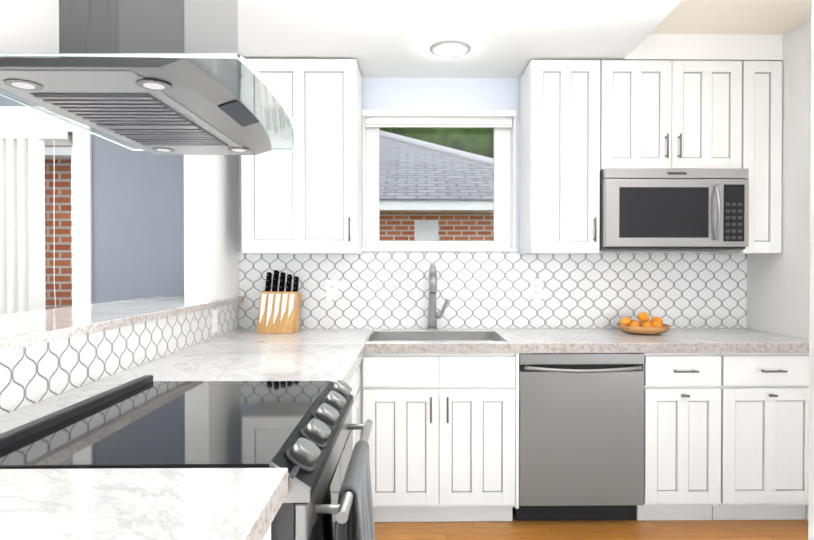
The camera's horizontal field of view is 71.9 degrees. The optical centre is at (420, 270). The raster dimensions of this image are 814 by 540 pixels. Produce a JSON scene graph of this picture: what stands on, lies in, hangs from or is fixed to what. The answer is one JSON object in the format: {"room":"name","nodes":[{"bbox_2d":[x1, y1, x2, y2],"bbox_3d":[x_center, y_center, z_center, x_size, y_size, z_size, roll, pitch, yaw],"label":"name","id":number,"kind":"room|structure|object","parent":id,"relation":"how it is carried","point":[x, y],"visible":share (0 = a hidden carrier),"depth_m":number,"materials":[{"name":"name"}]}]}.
{"room":"kitchen","nodes":[
{"label":"kitchen","id":0,"kind":"room"},
{"bbox_2d":[184,77,238,301],"bbox_3d":[-1.131,-0.588,3.063,0.120,1.545,0.500,0,1,-1],"label":"wall","id":1,"kind":"structure","parent":0,"point":[211,227],"depth_m":2.86,"materials":[{"name":"white paint"}]},
{"bbox_2d":[0,77,710,328],"bbox_3d":[-1.205,-0.054,3.417,6.800,2.620,0.200,0,1,-1],"label":"wall","id":2,"kind":"structure","parent":0,"point":[137,224],"depth_m":3.31,"materials":[{"name":"paint"}]},
{"bbox_2d":[0,106,92,307],"bbox_3d":[-2.819,0.152,3.337,1.810,2.210,0.165,0,1,-1],"label":"window","id":3,"kind":"structure","parent":2,"relation":"in","point":[79,141],"depth_m":3.28,"materials":[{"name":"clear glass"}]},
{"bbox_2d":[0,130,67,314],"bbox_3d":[-2.818,0.165,3.247,1.530,1.945,0.078,0,1,-1],"label":"window blinds","id":4,"kind":"object","parent":3,"relation":"attached to","point":[22,220],"visible":0.69,"depth_m":3.24,"materials":[{"name":"white plastic"}]},
{"bbox_2d":[241,59,361,253],"bbox_3d":[-0.653,-0.615,3.130,0.614,1.037,0.353,0,1,-1],"label":"upper cabinet","id":5,"kind":"object","parent":2,"relation":"attached to","point":[305,197],"visible":0.9,"depth_m":3.00,"materials":[{"name":"white wood"}]},
{"bbox_2d":[362,110,515,251],"bbox_3d":[0.107,-0.531,3.412,0.909,0.835,0.235,0,1,-1],"label":"window","id":6,"kind":"structure","parent":2,"relation":"in","point":[502,123],"depth_m":3.43,"materials":[{"name":"clear glass"}]},
{"bbox_2d":[239,252,746,328],"bbox_3d":[0.436,0.117,3.335,3.020,0.452,0.008,0,1,-1],"label":"wall tile","id":7,"kind":"structure","parent":2,"relation":"attached to","point":[390,290],"depth_m":3.33,"materials":[{"name":"white tile"}]},
{"bbox_2d":[326,280,337,299],"bbox_3d":[-0.524,0.112,3.315,0.072,0.116,0.008,0,1,-1],"label":"electrical outlet","id":8,"kind":"object","parent":7,"relation":"attached to","point":[331,289],"visible":1,"depth_m":3.31,"materials":[{"name":"white plastic"}]},
{"bbox_2d":[530,279,542,298],"bbox_3d":[0.686,0.107,3.329,0.072,0.116,0.008,0,1,-1],"label":"electrical outlet","id":9,"kind":"object","parent":7,"relation":"attached to","point":[536,288],"visible":1,"depth_m":3.33,"materials":[{"name":"white plastic"}]},
{"bbox_2d":[520,60,615,253],"bbox_3d":[0.808,-0.615,3.165,0.438,1.036,0.318,0,1,-1],"label":"upper cabinet","id":10,"kind":"object","parent":2,"relation":"attached to","point":[583,123],"depth_m":3.01,"materials":[{"name":"white wood"}]},
{"bbox_2d":[616,60,747,168],"bbox_3d":[1.346,-0.839,3.170,0.763,0.588,0.318,0,1,-1],"label":"upper cabinet","id":11,"kind":"object","parent":2,"relation":"attached to","point":[670,114],"depth_m":3.02,"materials":[{"name":"white wood"}]},
{"bbox_2d":[600,168,748,250],"bbox_3d":[1.346,-0.329,3.117,0.761,0.425,0.434,0,1,-1],"label":"microwave","id":12,"kind":"object","parent":11,"relation":"attached to","point":[674,209],"visible":1,"depth_m":2.95,"materials":[{"name":"metal"}]},
{"bbox_2d":[711,61,781,253],"bbox_3d":[1.805,-0.615,3.178,0.282,1.036,0.318,0,1,-1],"label":"upper cabinet","id":13,"kind":"object","parent":2,"relation":"attached to","point":[764,77],"depth_m":3.02,"materials":[{"name":"white wood"}]},
{"bbox_2d":[0,0,811,77],"bbox_3d":[-1.171,-1.227,0.687,6.800,0.224,5.640,0,1,-1],"label":"ceiling","id":14,"kind":"structure","parent":0,"point":[400,38],"depth_m":2.74,"materials":[{"name":"white paint"}]},
{"bbox_2d":[0,0,296,154],"bbox_3d":[-0.612,-0.740,1.383,0.602,0.768,0.811,0,1,-1],"label":"range hood","id":15,"kind":"object","parent":14,"relation":"hanging from","point":[157,77],"visible":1,"depth_m":1.20,"materials":[{"name":"metal"}]},
{"bbox_2d":[431,41,469,56],"bbox_3d":[0.152,-1.133,2.874,0.204,0.012,0.204,0,1,-1],"label":"recessed light","id":16,"kind":"object","parent":14,"relation":"in","point":[450,48],"visible":1,"depth_m":2.86,"materials":[{"name":"white plastic"}]},
{"bbox_2d":[357,511,807,539],"bbox_3d":[-1.171,1.331,0.710,6.800,0.100,5.640,0,1,-1],"label":"floor","id":17,"kind":"structure","parent":0,"point":[514,529],"depth_m":2.73,"materials":[{"name":"brown wood"}]},
{"bbox_2d":[0,375,374,539],"bbox_3d":[-0.496,0.805,1.425,0.768,0.938,0.761,0,1,-1],"label":"range","id":18,"kind":"object","parent":17,"relation":"on","point":[302,431],"visible":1,"depth_m":1.27,"materials":[{"name":"black glass"}]},
{"bbox_2d":[334,440,374,539],"bbox_3d":[-0.158,0.723,1.361,0.093,0.528,0.344,0,1,-1],"label":"towel","id":19,"kind":"object","parent":18,"relation":"hanging from","point":[356,483],"depth_m":1.36,"materials":[{"name":"grey fabric"}]},
{"bbox_2d":[263,525,270,539],"bbox_3d":[-0.649,0.850,0.658,0.758,0.860,0.755,0,1,-1],"label":"base cabinet","id":20,"kind":"object","parent":17,"relation":"on","point":[267,536],"depth_m":1.01,"materials":[{"name":"white wood"}]},
{"bbox_2d":[348,360,362,448],"bbox_3d":[-0.669,0.835,2.276,0.758,0.860,0.928,0,1,-1],"label":"base cabinet","id":21,"kind":"object","parent":17,"relation":"on","point":[355,384],"depth_m":2.66,"materials":[{"name":"white wood"}]},
{"bbox_2d":[362,335,518,521],"bbox_3d":[0.093,0.828,3.030,0.765,0.860,0.597,0,1,-1],"label":"base cabinet","id":22,"kind":"object","parent":17,"relation":"on","point":[443,441],"depth_m":2.74,"materials":[{"name":"wood"}]},
{"bbox_2d":[0,329,375,539],"bbox_3d":[-0.648,0.387,1.303,0.799,0.050,4.031,0,1,-1],"label":"countertop","id":23,"kind":"structure","parent":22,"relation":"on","point":[155,504],"depth_m":0.97,"materials":[{"name":"stone"}]},
{"bbox_2d":[256,270,301,333],"bbox_3d":[-0.798,0.170,3.169,0.210,0.346,0.149,0,1,7],"label":"knife block","id":24,"kind":"object","parent":23,"relation":"on","point":[279,311],"visible":1,"depth_m":3.14,"materials":[{"name":"brown wood"}]},
{"bbox_2d":[368,328,808,353],"bbox_3d":[0.529,0.371,3.019,2.837,0.050,0.629,0,1,-1],"label":"countertop","id":25,"kind":"structure","parent":22,"relation":"on","point":[613,340],"depth_m":2.72,"materials":[{"name":"stone"}]},
{"bbox_2d":[367,331,504,340],"bbox_3d":[0.075,0.473,3.003,0.712,0.246,0.452,0,1,-1],"label":"sink","id":26,"kind":"object","parent":25,"relation":"in","point":[421,335],"depth_m":3.22,"materials":[{"name":"metal"}]},
{"bbox_2d":[427,264,448,329],"bbox_3d":[0.100,0.151,3.196,0.128,0.384,0.193,0,1,-1],"label":"faucet","id":27,"kind":"object","parent":25,"relation":"on","point":[433,315],"visible":1,"depth_m":3.24,"materials":[{"name":"silver metal"}]},
{"bbox_2d":[617,312,670,333],"bbox_3d":[1.234,0.286,3.110,0.280,0.115,0.280,0,1,-1],"label":"fruit bowl","id":28,"kind":"object","parent":25,"relation":"on","point":[654,325],"visible":1,"depth_m":3.06,"materials":[{"name":"orange food"}]},
{"bbox_2d":[512,353,643,520],"bbox_3d":[0.783,0.830,3.017,0.608,0.859,0.641,0,1,-1],"label":"dishwasher","id":29,"kind":"object","parent":17,"relation":"on","point":[581,436],"visible":0.83,"depth_m":2.74,"materials":[{"name":"silver metal"}]},
{"bbox_2d":[636,353,741,519],"bbox_3d":[1.314,0.828,3.045,0.446,0.860,0.597,0,1,-1],"label":"base cabinet","id":30,"kind":"object","parent":17,"relation":"on","point":[726,436],"depth_m":2.75,"materials":[{"name":"wood"}]},
{"bbox_2d":[738,353,808,519],"bbox_3d":[1.677,0.828,3.050,0.540,0.860,0.597,0,1,-1],"label":"base cabinet","id":31,"kind":"object","parent":17,"relation":"on","point":[773,468],"depth_m":2.76,"materials":[{"name":"wood"}]},
{"bbox_2d":[747,18,810,520],"bbox_3d":[2.104,-0.028,0.638,0.250,2.620,5.440,0,1,-1],"label":"wall","id":32,"kind":"structure","parent":0,"point":[778,293],"depth_m":2.95,"materials":[{"name":"white paint"}]},
{"bbox_2d":[808,0,813,539],"bbox_3d":[1.302,0.079,0.956,1.348,2.400,0.146,0,1,-1],"label":"door frame","id":33,"kind":"structure","parent":32,"relation":"attached to","point":[811,445],"depth_m":1.01,"materials":[{"name":"white wood"}]},
{"bbox_3d":[-1.104,0.744,0.605,0.112,1.075,5.440,0,1,-1],"label":"wall","id":34,"kind":"structure","parent":0,"visible":0},
{"bbox_2d":[0,302,238,415],"bbox_3d":[-1.044,0.314,0.602,0.008,0.215,5.440,0,1,-1],"label":"wall tiles","id":35,"kind":"structure","parent":34,"relation":"attached to","point":[31,375],"depth_m":1.81,"materials":[{"name":"white tile"}]},
{"bbox_2d":[212,310,217,332],"bbox_3d":[-1.064,0.261,2.902,0.008,0.116,0.072,0,1,-1],"label":"electrical outlet","id":36,"kind":"object","parent":35,"relation":"attached to","point":[214,321],"visible":1,"depth_m":2.89,"materials":[{"name":"white plastic"}]},
{"bbox_2d":[0,296,243,351],"bbox_3d":[-1.275,0.186,0.997,0.520,0.030,4.638,0,1,-1],"label":"bar","id":37,"kind":"object","parent":34,"relation":"on","point":[23,329],"visible":0.94,"depth_m":1.99,"materials":[{"name":"stone"}]},
{"label":"outside","id":38,"kind":"structure","parent":0,"visible":0},
{"bbox_3d":[-0.478,1.558,41.725,120.000,0.100,76.360,0,1,-1],"label":"ground","id":39,"kind":"structure","parent":38,"visible":0},
{"bbox_2d":[45,130,492,308],"bbox_3d":[-2.697,-0.815,11.258,11.209,5.200,12.211,0,1,-1],"label":"house","id":40,"kind":"structure","parent":39,"relation":"on","point":[481,230],"depth_m":8.18,"materials":[{"name":"brick"}]},
{"bbox_2d":[379,128,492,157],"bbox_3d":[-2.476,-3.617,14.140,26.952,11.030,22.627,0,1,-1],"label":"trees","id":41,"kind":"object","parent":39,"relation":"on","point":[456,136],"depth_m":17.63,"materials":[{"name":"green plant"}]}
]}

